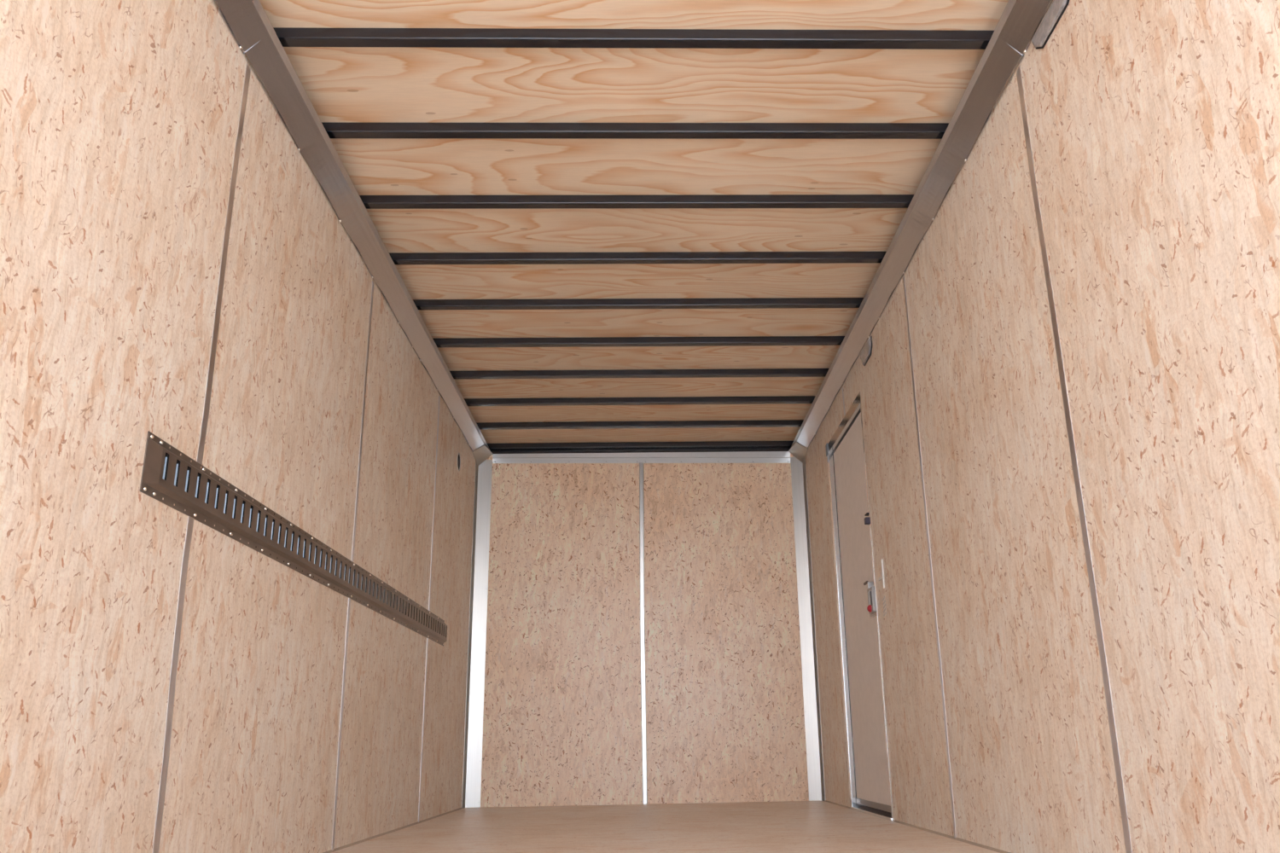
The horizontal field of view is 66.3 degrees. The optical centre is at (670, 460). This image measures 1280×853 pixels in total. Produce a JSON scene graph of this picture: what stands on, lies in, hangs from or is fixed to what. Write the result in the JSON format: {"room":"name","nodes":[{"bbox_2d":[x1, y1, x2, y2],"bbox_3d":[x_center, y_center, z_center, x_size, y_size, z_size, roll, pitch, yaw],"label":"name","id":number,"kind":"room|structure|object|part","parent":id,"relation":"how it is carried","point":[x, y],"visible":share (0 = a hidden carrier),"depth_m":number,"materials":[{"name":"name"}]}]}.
{"room":"cargo trailer interior","nodes":[
{"label":"cargo trailer interior","id":0,"kind":"room"},
{"bbox_2d":[0,0,475,852],"bbox_3d":[-1.106,0.018,2.571,0.050,2.055,6.801,-1,-16,-2],"label":"wall","id":1,"kind":"structure","parent":0,"point":[119,119],"depth_m":2.18,"materials":[{"name":"beige wood"}]},
{"bbox_2d":[151,63,250,852],"bbox_3d":[-1.071,-0.054,2.243,0.002,2.005,0.056,-1,-16,-2],"label":"trim","id":2,"kind":"structure","parent":1,"relation":"attached to","point":[226,235],"depth_m":2.22,"materials":[{"name":"metal"}]},
{"bbox_2d":[213,0,276,54],"bbox_3d":[-1.011,-1.491,1.049,0.080,0.066,3.025,-1,-16,-2],"label":"trim","id":3,"kind":"structure","parent":1,"relation":"attached to","point":[247,20],"depth_m":2.43,"materials":[{"name":"metal"}]},
{"bbox_2d":[139,430,447,646],"bbox_3d":[-1.099,0.439,3.464,0.012,0.126,3.109,-1,-16,-2],"label":"track","id":4,"kind":"object","parent":1,"relation":"attached to","point":[170,477],"visible":1,"depth_m":2.57,"materials":[{"name":"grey metal"}]},
{"bbox_2d":[244,34,435,356],"bbox_3d":[-1.079,-0.781,3.461,0.080,0.066,2.005,-1,-16,-2],"label":"trim","id":5,"kind":"structure","parent":1,"relation":"attached to","point":[268,58],"depth_m":3.08,"materials":[{"name":"metal"}]},
{"bbox_2d":[331,280,374,850],"bbox_3d":[-1.104,0.290,3.414,0.002,2.005,0.047,-1,-16,-2],"label":"trim","id":6,"kind":"structure","parent":1,"relation":"attached to","point":[373,283],"depth_m":3.38,"materials":[{"name":"metal"}]},
{"bbox_2d":[418,395,440,822],"bbox_3d":[-1.137,0.643,4.613,0.002,2.005,0.044,-1,-16,-2],"label":"trim","id":7,"kind":"structure","parent":1,"relation":"attached to","point":[439,396],"depth_m":4.61,"materials":[{"name":"metal"}]},
{"bbox_2d":[418,343,490,452],"bbox_3d":[-1.128,-0.262,5.228,0.080,0.066,1.680,-1,-16,-2],"label":"trim","id":8,"kind":"structure","parent":1,"relation":"attached to","point":[431,358],"depth_m":5.00,"materials":[{"name":"metal"}]},
{"bbox_2d":[456,452,460,471],"bbox_3d":[-1.184,0.007,5.387,0.036,0.106,0.106,-1,-16,-2],"label":"air vent","id":9,"kind":"object","parent":1,"relation":"in","point":[458,460],"visible":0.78,"depth_m":5.42,"materials":[{"name":"metal"}]},
{"bbox_2d":[461,459,492,808],"bbox_3d":[-1.125,0.955,5.703,0.088,2.021,0.085,-1,-16,-2],"label":"trim","id":10,"kind":"structure","parent":1,"relation":"attached to","point":[480,564],"depth_m":5.70,"materials":[{"name":"metal"}]},
{"bbox_2d":[472,444,492,465],"bbox_3d":[-1.140,-0.035,5.926,0.089,0.102,0.207,-1,-16,-2],"label":"trim","id":11,"kind":"structure","parent":1,"relation":"attached to","point":[481,454],"depth_m":5.94,"materials":[{"name":"metal"}]},
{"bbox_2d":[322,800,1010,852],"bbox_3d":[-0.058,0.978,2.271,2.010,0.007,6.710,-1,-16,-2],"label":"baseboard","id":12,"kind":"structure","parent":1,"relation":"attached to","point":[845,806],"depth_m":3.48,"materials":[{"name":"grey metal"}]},
{"bbox_2d":[259,0,1008,443],"bbox_3d":[-0.092,-1.054,2.915,2.100,0.020,6.801,-1,-16,-2],"label":"ceiling","id":13,"kind":"structure","parent":0,"point":[342,84],"depth_m":3.21,"materials":[{"name":"brown wood"}]},
{"bbox_2d":[273,27,994,49],"bbox_3d":[-0.087,-1.120,2.599,2.002,0.032,0.037,-1,-16,-2],"label":"bow","id":14,"kind":"object","parent":13,"relation":"attached to","point":[288,37],"visible":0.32,"depth_m":2.59,"materials":[{"name":"black paint"}]},
{"bbox_2d":[321,122,948,139],"bbox_3d":[-0.098,-1.006,2.986,2.002,0.032,0.037,-1,-16,-2],"label":"bow","id":15,"kind":"object","parent":13,"relation":"attached to","point":[537,130],"visible":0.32,"depth_m":2.97,"materials":[{"name":"black paint"}]},
{"bbox_2d":[359,194,913,209],"bbox_3d":[-0.109,-0.892,3.373,2.002,0.032,0.037,-1,-16,-2],"label":"bow","id":16,"kind":"object","parent":13,"relation":"attached to","point":[599,200],"visible":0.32,"depth_m":3.36,"materials":[{"name":"black paint"}]},
{"bbox_2d":[389,251,885,264],"bbox_3d":[-0.120,-0.778,3.761,2.002,0.032,0.037,-1,-16,-2],"label":"bow","id":17,"kind":"object","parent":13,"relation":"attached to","point":[644,257],"visible":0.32,"depth_m":3.75,"materials":[{"name":"black paint"}]},
{"bbox_2d":[413,297,863,309],"bbox_3d":[-0.131,-0.664,4.148,2.002,0.032,0.037,-1,-16,-2],"label":"bow","id":18,"kind":"object","parent":13,"relation":"attached to","point":[741,303],"visible":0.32,"depth_m":4.13,"materials":[{"name":"black paint"}]},
{"bbox_2d":[433,336,844,348],"bbox_3d":[-0.142,-0.550,4.535,2.002,0.032,0.037,-1,-16,-2],"label":"bow","id":19,"kind":"object","parent":13,"relation":"attached to","point":[744,340],"visible":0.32,"depth_m":4.52,"materials":[{"name":"black paint"}]},
{"bbox_2d":[449,368,828,379],"bbox_3d":[-0.153,-0.436,4.923,2.002,0.032,0.037,-1,-16,-2],"label":"bow","id":20,"kind":"object","parent":13,"relation":"attached to","point":[734,372],"visible":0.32,"depth_m":4.91,"materials":[{"name":"black paint"}]},
{"bbox_2d":[464,395,815,406],"bbox_3d":[-0.163,-0.323,5.310,2.002,0.032,0.037,-1,-16,-2],"label":"bow","id":21,"kind":"object","parent":13,"relation":"attached to","point":[777,399],"visible":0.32,"depth_m":5.29,"materials":[{"name":"black paint"}]},
{"bbox_2d":[476,419,803,430],"bbox_3d":[-0.174,-0.208,5.697,2.002,0.032,0.037,-1,-16,-2],"label":"bow","id":22,"kind":"object","parent":13,"relation":"attached to","point":[770,423],"visible":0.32,"depth_m":5.68,"materials":[{"name":"black paint"}]},
{"bbox_2d":[487,441,793,450],"bbox_3d":[-0.185,-0.095,6.085,2.002,0.032,0.037,-1,-16,-2],"label":"bow","id":23,"kind":"object","parent":13,"relation":"attached to","point":[710,444],"visible":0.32,"depth_m":6.07,"materials":[{"name":"black paint"}]},
{"bbox_2d":[479,453,808,808],"bbox_3d":[-0.166,0.946,5.797,2.090,2.058,0.040,-1,-16,-2],"label":"wall","id":24,"kind":"structure","parent":0,"point":[562,715],"depth_m":5.75,"materials":[{"name":"beige wood"}]},
{"bbox_2d":[490,448,790,453],"bbox_3d":[-0.185,-0.055,6.105,2.002,0.024,0.026,-1,-16,-2],"label":"beam","id":25,"kind":"structure","parent":24,"relation":"on","point":[769,449],"depth_m":6.09,"materials":[{"name":"black metal"}]},
{"bbox_2d":[492,451,790,463],"bbox_3d":[-0.178,-0.013,6.056,1.841,0.075,0.005,-1,-16,-2],"label":"trim","id":26,"kind":"structure","parent":24,"relation":"attached to","point":[745,456],"depth_m":6.06,"materials":[{"name":"metal"}]},
{"bbox_2d":[492,447,790,450],"bbox_3d":[-0.186,-0.031,6.135,2.010,0.124,0.038,-1,-16,-2],"label":"trim","id":27,"kind":"structure","parent":24,"relation":"attached to","point":[773,447],"depth_m":6.13,"materials":[{"name":"metal"}]},
{"bbox_2d":[639,462,647,804],"bbox_3d":[-0.165,0.968,5.769,0.034,1.998,0.002,-1,-16,-2],"label":"trim","id":28,"kind":"structure","parent":24,"relation":"attached to","point":[641,464],"depth_m":5.75,"materials":[{"name":"metal"}]},
{"bbox_2d":[331,801,999,852],"bbox_3d":[-0.053,1.012,2.287,2.100,0.050,6.761,-1,-16,-2],"label":"floor","id":29,"kind":"structure","parent":0,"point":[784,827],"depth_m":3.63,"materials":[{"name":"beige wood"}]},
{"bbox_2d":[805,0,1279,852],"bbox_3d":[0.948,-0.009,2.610,0.040,2.055,6.751,-1,-16,-2],"label":"wall","id":30,"kind":"structure","parent":0,"point":[1154,125],"depth_m":2.18,"materials":[{"name":"beige wood"}]},
{"bbox_2d":[788,442,808,463],"bbox_3d":[0.778,-0.053,5.985,0.089,0.102,0.207,-1,-16,-2],"label":"trim","id":31,"kind":"structure","parent":30,"relation":"attached to","point":[798,450],"depth_m":6.00,"materials":[{"name":"metal"}]},
{"bbox_2d":[790,457,825,801],"bbox_3d":[0.801,0.936,5.762,0.078,2.021,0.085,-1,-16,-2],"label":"trim","id":32,"kind":"structure","parent":30,"relation":"attached to","point":[806,617],"depth_m":5.76,"materials":[{"name":"metal"}]},
{"bbox_2d":[790,341,860,448],"bbox_3d":[0.805,-0.280,5.287,0.080,0.066,1.680,-1,-16,-2],"label":"trim","id":33,"kind":"structure","parent":30,"relation":"attached to","point":[846,356],"depth_m":5.06,"materials":[{"name":"metal"}]},
{"bbox_2d":[842,387,845,414],"bbox_3d":[0.855,-0.293,4.847,0.002,0.148,0.031,-1,-16,-2],"label":"trim","id":34,"kind":"structure","parent":30,"relation":"attached to","point":[842,387],"depth_m":4.84,"materials":[{"name":"metal"}]},
{"bbox_2d":[825,391,893,820],"bbox_3d":[0.883,0.688,4.637,0.078,1.862,0.870,-1,-16,-2],"label":"door","id":35,"kind":"structure","parent":30,"relation":"in","point":[866,742],"depth_m":4.67,"materials":[{"name":"wood"}]},
{"bbox_3d":[0.870,0.602,4.285,0.001,0.061,0.035,-1,-16,-2],"label":"name plate","id":36,"kind":"part","parent":35,"relation":"part of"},
{"bbox_3d":[0.864,0.645,4.264,0.016,0.033,0.033,-1,-16,-2],"label":"knob","id":37,"kind":"part","parent":35,"relation":"part of","materials":[{"name":"red plastic"}]},
{"bbox_3d":[0.886,0.556,4.325,0.030,0.040,0.010,-1,-16,-2],"label":"stem","id":38,"kind":"part","parent":35,"relation":"part of","materials":[{"name":"metal"}]},
{"bbox_2d":[860,336,872,366],"bbox_3d":[0.864,-0.477,4.337,0.012,0.076,0.203,-1,-16,-2],"label":"wall light","id":39,"kind":"object","parent":30,"relation":"attached to","point":[865,354],"visible":1,"depth_m":4.30,"materials":[{"name":"black rubber"}]},
{"bbox_2d":[878,559,884,588],"bbox_3d":[0.883,0.482,4.115,0.006,0.120,0.082,-1,-16,-2],"label":"tag","id":40,"kind":"object","parent":30,"relation":"attached to","point":[881,577],"visible":1,"depth_m":4.08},
{"bbox_2d":[902,275,956,837],"bbox_3d":[0.904,0.263,3.446,0.002,2.005,0.030,-1,-16,-2],"label":"trim","id":41,"kind":"structure","parent":30,"relation":"attached to","point":[904,279],"depth_m":3.41,"materials":[{"name":"metal"}]},
{"bbox_2d":[843,36,1022,354],"bbox_3d":[0.855,-0.800,3.520,0.080,0.066,2.005,-1,-16,-2],"label":"trim","id":42,"kind":"structure","parent":30,"relation":"attached to","point":[999,61],"depth_m":3.15,"materials":[{"name":"metal"}]},
{"bbox_2d":[991,0,1053,56],"bbox_3d":[0.922,-1.509,1.108,0.080,0.066,3.025,-1,-16,-2],"label":"trim","id":43,"kind":"structure","parent":30,"relation":"attached to","point":[1020,20],"depth_m":2.48,"materials":[{"name":"metal"}]},
{"bbox_2d":[1031,0,1069,49],"bbox_3d":[0.919,-1.068,2.372,0.012,0.056,0.217,-1,-16,-2],"label":"wall light","id":44,"kind":"object","parent":30,"relation":"attached to","point":[1057,8],"visible":1,"depth_m":2.37,"materials":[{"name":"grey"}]},
{"bbox_2d":[1016,65,1132,852],"bbox_3d":[0.936,-0.075,2.299,0.002,2.005,0.042,-1,-16,-2],"label":"trim","id":45,"kind":"structure","parent":30,"relation":"attached to","point":[1065,398],"depth_m":2.25,"materials":[{"name":"metal"}]}
]}

